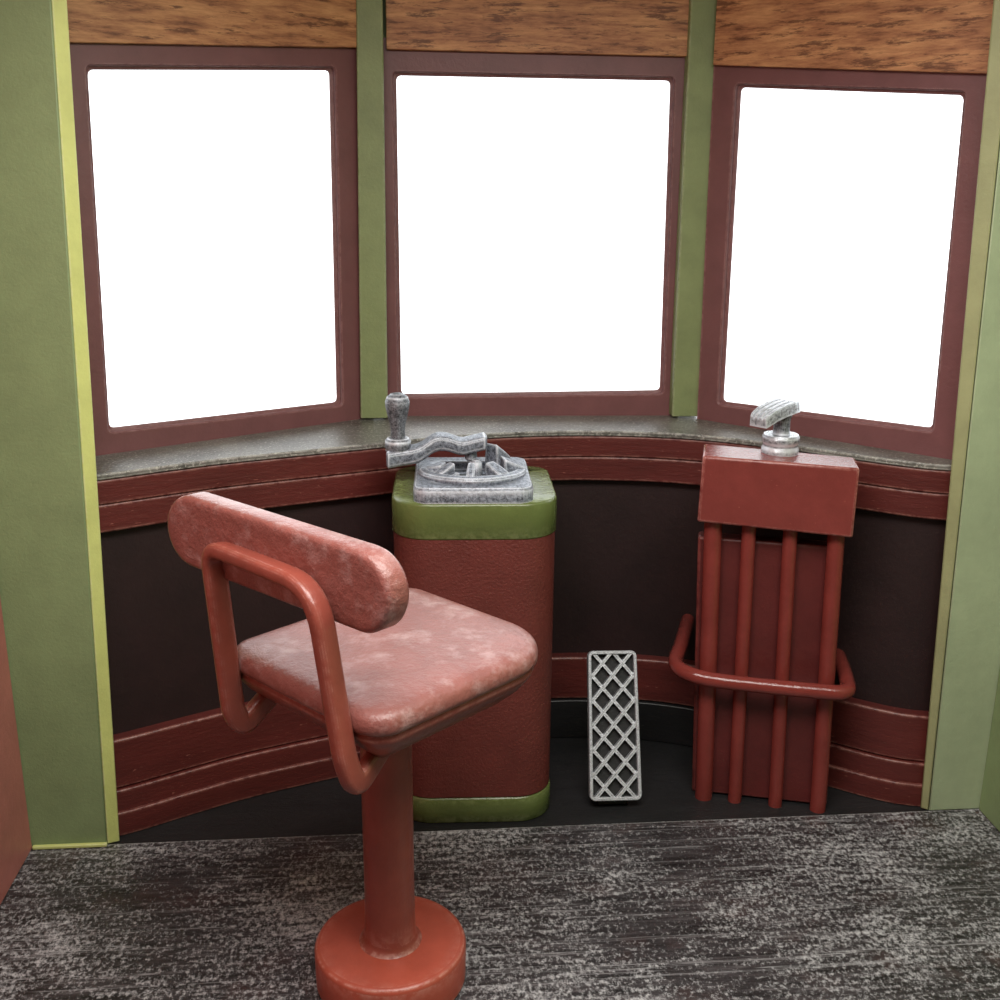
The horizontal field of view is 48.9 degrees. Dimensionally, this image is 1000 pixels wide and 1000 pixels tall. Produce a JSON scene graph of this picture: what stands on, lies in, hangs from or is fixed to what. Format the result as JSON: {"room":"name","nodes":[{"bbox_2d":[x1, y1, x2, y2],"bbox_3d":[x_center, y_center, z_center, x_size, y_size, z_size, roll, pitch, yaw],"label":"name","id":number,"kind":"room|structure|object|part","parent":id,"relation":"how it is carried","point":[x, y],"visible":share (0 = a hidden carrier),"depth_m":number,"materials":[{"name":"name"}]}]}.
{"room":"control cabin","nodes":[
{"label":"control cabin","id":0,"kind":"room"},
{"bbox_2d":[0,599,31,904],"bbox_3d":[-0.982,0.452,-0.008,0.068,2.360,5.099,-1,16,-5],"label":"wall","id":1,"kind":"structure","parent":0,"point":[15,838],"depth_m":2.61,"materials":[{"name":"red paint"}]},
{"bbox_2d":[383,0,385,37],"bbox_3d":[0.064,-1.380,2.763,2.258,0.370,0.586,0,16,-1],"label":"wall","id":2,"kind":"structure","parent":0,"point":[384,1],"depth_m":3.00,"materials":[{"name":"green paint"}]},
{"bbox_2d":[67,0,356,47],"bbox_3d":[-0.696,-1.324,2.685,0.763,0.447,0.068,-12,20,-36],"label":"wooden board","id":3,"kind":"object","parent":2,"relation":"attached to","point":[264,23],"visible":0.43,"depth_m":2.69,"materials":[{"name":"brown wood"}]},
{"bbox_2d":[386,0,688,56],"bbox_3d":[0.104,-1.417,2.963,0.822,0.410,0.068,0,16,-3],"label":"wooden board","id":4,"kind":"object","parent":2,"relation":"attached to","point":[580,27],"visible":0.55,"depth_m":2.97,"materials":[{"name":"brown wood"}]},
{"bbox_2d":[713,0,993,73],"bbox_3d":[0.881,-1.297,2.724,0.735,0.494,0.068,14,21,38],"label":"wooden board","id":5,"kind":"object","parent":2,"relation":"attached to","point":[937,36],"visible":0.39,"depth_m":2.72,"materials":[{"name":"brown wood"}]},
{"bbox_2d":[0,737,999,999],"bbox_3d":[0.251,1.478,0.871,2.900,0.080,6.000,-1,16,-5],"label":"floor","id":6,"kind":"structure","parent":0,"point":[889,905],"depth_m":2.58,"materials":[{"name":"grey carpet"}]},
{"bbox_2d":[0,0,106,845],"bbox_3d":[-1.074,-0.272,2.491,0.326,2.366,0.100,-1,16,-5],"label":"wall","id":7,"kind":"structure","parent":6,"relation":"on","point":[45,593],"depth_m":2.50,"materials":[{"name":"green paint"}]},
{"bbox_2d":[52,0,119,842],"bbox_3d":[-0.947,-0.274,2.503,0.121,2.366,0.097,-1,16,-5],"label":"trim strip","id":8,"kind":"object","parent":7,"relation":"attached to","point":[59,7],"depth_m":2.48,"materials":[{"name":"green paint"}]},
{"bbox_2d":[32,842,106,849],"bbox_3d":[-1.081,0.869,2.764,0.182,0.010,0.012,-1,16,-5],"label":"trim board","id":9,"kind":"object","parent":6,"relation":"on","point":[93,844],"visible":1,"depth_m":2.76,"materials":[{"name":"green paint"}]},
{"bbox_2d":[168,492,537,999],"bbox_3d":[-0.251,0.496,2.206,0.600,1.052,0.544,15,22,41],"label":"chair","id":10,"kind":"object","parent":6,"relation":"on","point":[381,664],"visible":1,"depth_m":2.04,"materials":[{"name":"leather"}]},
{"bbox_3d":[-0.387,0.100,1.934,0.603,0.142,0.059,14,21,38],"label":"backrest","id":11,"kind":"part","parent":10,"relation":"part of","materials":[{"name":"leather"}]},
{"bbox_3d":[-0.205,0.291,2.142,0.462,0.050,0.490,15,22,41],"label":"seat","id":12,"kind":"part","parent":10,"relation":"part of","materials":[{"name":"leather"}]},
{"bbox_3d":[-0.227,0.654,2.230,0.136,0.555,0.136,-1,16,-5],"label":"post","id":13,"kind":"part","parent":10,"relation":"part of","materials":[{"name":"red metal"}]},
{"bbox_2d":[385,392,556,822],"bbox_3d":[-0.078,0.266,2.920,0.436,1.111,0.382,-1,16,-5],"label":"controller","id":14,"kind":"object","parent":6,"relation":"on","point":[472,531],"visible":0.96,"depth_m":2.77,"materials":[{"name":"red paint"}]},
{"bbox_3d":[-0.163,-0.131,2.824,0.262,0.078,0.079,-3,16,-11],"label":"crank arm","id":15,"kind":"part","parent":14,"relation":"part of","materials":[{"name":"grey metal"}]},
{"bbox_3d":[-0.071,-0.053,2.804,0.301,0.041,0.326,-1,16,-5],"label":"dial plate","id":16,"kind":"part","parent":14,"relation":"part of","materials":[{"name":"grey metal"}]},
{"bbox_2d":[587,650,641,804],"bbox_3d":[0.305,0.617,3.005,0.143,0.395,0.205,-1,16,-5],"label":"foot pedal","id":17,"kind":"object","parent":6,"relation":"on","point":[614,760],"visible":1,"depth_m":2.99,"materials":[{"name":"metal"}]},
{"bbox_2d":[668,398,859,813],"bbox_3d":[0.715,0.267,2.958,0.487,1.100,0.384,5,17,14],"label":"stand","id":18,"kind":"object","parent":6,"relation":"on","point":[768,657],"visible":0.98,"depth_m":2.85,"materials":[{"name":"red paint"}]},
{"bbox_3d":[0.705,0.455,2.942,0.388,0.740,0.053,4,16,11],"label":"panel","id":19,"kind":"part","parent":18,"relation":"part of","materials":[{"name":"paint"}]},
{"bbox_3d":[0.714,0.431,3.000,0.488,0.059,0.382,5,17,15],"label":"guard rail","id":20,"kind":"part","parent":18,"relation":"part of","materials":[{"name":"red metal"}]},
{"bbox_3d":[0.689,-0.218,2.753,0.143,0.054,0.068,-14,21,-40],"label":"lever","id":21,"kind":"part","parent":18,"relation":"part of","materials":[{"name":"grey metal"}]},
{"bbox_3d":[0.711,-0.193,2.772,0.050,0.056,0.050,-1,16,-5],"label":"valve stem","id":22,"kind":"part","parent":18,"relation":"part of","materials":[{"name":"grey metal"}]},
{"bbox_2d":[929,144,999,810],"bbox_3d":[1.212,-0.308,2.683,0.215,2.366,0.100,-1,16,-5],"label":"wall","id":23,"kind":"structure","parent":6,"relation":"on","point":[971,668],"depth_m":2.79,"materials":[{"name":"green paint"}]},
{"bbox_2d":[100,480,945,734],"bbox_3d":[0.017,0.322,3.043,2.400,0.936,0.497,-1,16,-5],"label":"wall","id":24,"kind":"structure","parent":0,"point":[626,552],"depth_m":2.96,"materials":[{"name":"brown paint"}]},
{"bbox_2d":[70,43,363,455],"bbox_3d":[-0.719,-0.676,2.868,0.867,1.049,0.045,-12,20,-36],"label":"window","id":25,"kind":"structure","parent":24,"relation":"in","point":[340,64],"depth_m":2.88,"materials":[{"name":"brown paint"}]},
{"bbox_2d":[116,735,359,811],"bbox_3d":[-0.667,0.747,3.016,1.093,0.124,0.094,-7,18,-26],"label":"baseboard","id":26,"kind":"structure","parent":24,"relation":"attached to","point":[186,780],"depth_m":2.95,"materials":[{"name":"red paint"}]},
{"bbox_2d":[118,750,359,835],"bbox_3d":[-0.759,0.796,2.947,0.864,0.066,0.053,-7,18,-25],"label":"trim board","id":27,"kind":"object","parent":24,"relation":"attached to","point":[139,818],"visible":0.6,"depth_m":2.96,"materials":[{"name":"red paint"}]},
{"bbox_2d":[96,415,951,480],"bbox_3d":[0.013,-0.158,2.988,2.393,0.015,0.727,-1,16,-5],"label":"sill","id":28,"kind":"structure","parent":24,"relation":"attached to","point":[366,433],"depth_m":3.00,"materials":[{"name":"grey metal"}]},
{"bbox_2d":[356,0,387,417],"bbox_3d":[-0.360,-0.928,3.058,0.090,1.410,0.100,-1,16,-5],"label":"window post","id":29,"kind":"object","parent":28,"relation":"on","point":[369,13],"visible":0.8,"depth_m":3.04,"materials":[{"name":"green paint"}]},
{"bbox_2d":[669,0,716,416],"bbox_3d":[0.547,-0.938,3.120,0.090,1.410,0.100,-1,16,-5],"label":"window post","id":30,"kind":"object","parent":28,"relation":"on","point":[699,67],"visible":0.8,"depth_m":3.10,"materials":[{"name":"green paint"}]},
{"bbox_2d":[99,457,948,532],"bbox_3d":[0.022,-0.027,2.912,2.397,0.070,0.493,-1,16,-5],"label":"trim board","id":31,"kind":"object","parent":24,"relation":"attached to","point":[154,510],"visible":0.43,"depth_m":2.88,"materials":[{"name":"red paint"}]},
{"bbox_2d":[97,436,950,504],"bbox_3d":[0.022,-0.090,2.893,2.397,0.061,0.496,-1,16,-5],"label":"trim board","id":32,"kind":"object","parent":24,"relation":"attached to","point":[115,490],"visible":0.46,"depth_m":2.85,"materials":[{"name":"red paint"}]},
{"bbox_2d":[113,653,937,787],"bbox_3d":[0.017,0.595,3.088,2.397,0.134,0.502,-1,16,-5],"label":"trim board","id":33,"kind":"object","parent":24,"relation":"attached to","point":[171,746],"visible":0.36,"depth_m":2.98,"materials":[{"name":"red paint"}]},
{"bbox_2d":[383,38,684,415],"bbox_3d":[0.097,-0.756,3.162,0.882,1.047,0.045,0,16,-3],"label":"window","id":34,"kind":"structure","parent":24,"relation":"in","point":[397,63],"depth_m":3.12,"materials":[{"name":"brown paint"}]},
{"bbox_2d":[550,698,693,746],"bbox_3d":[0.271,0.669,3.313,0.871,0.124,0.148,1,16,2],"label":"baseboard","id":35,"kind":"structure","parent":24,"relation":"attached to","point":[658,721],"depth_m":3.31,"materials":[{"name":"black paint"}]},
{"bbox_2d":[697,65,986,459],"bbox_3d":[0.891,-0.660,2.904,0.782,1.024,0.045,14,21,38],"label":"window","id":36,"kind":"structure","parent":24,"relation":"in","point":[936,440],"depth_m":2.90,"materials":[{"name":"brown paint"}]},
{"bbox_2d":[828,764,930,806],"bbox_3d":[0.980,0.776,3.068,0.522,0.066,0.064,8,18,23],"label":"trim board","id":37,"kind":"object","parent":24,"relation":"attached to","point":[847,780],"visible":0.54,"depth_m":3.02,"materials":[{"name":"red paint"}]},
{"bbox_2d":[829,742,932,783],"bbox_3d":[0.966,0.736,3.100,0.574,0.124,0.104,8,18,24],"label":"baseboard","id":38,"kind":"structure","parent":24,"relation":"attached to","point":[891,768],"depth_m":3.01,"materials":[{"name":"red paint"}]},
{"bbox_2d":[979,669,999,831],"bbox_3d":[1.556,0.412,0.205,0.078,2.360,5.099,-1,16,-5],"label":"wall","id":39,"kind":"structure","parent":0,"point":[989,806],"depth_m":2.89,"materials":[{"name":"green paint"}]},
{"bbox_3d":[1.176,-0.330,2.757,0.045,2.366,0.060,-1,16,-5],"label":"wall","id":40,"kind":"structure","parent":0,"visible":0},
{"bbox_2d":[920,0,999,809],"bbox_3d":[1.136,-0.307,2.679,0.146,2.366,0.096,-1,16,-5],"label":"pillar","id":41,"kind":"structure","parent":40,"relation":"attached to","point":[990,135],"depth_m":2.63,"materials":[{"name":"green paint"}]}
]}

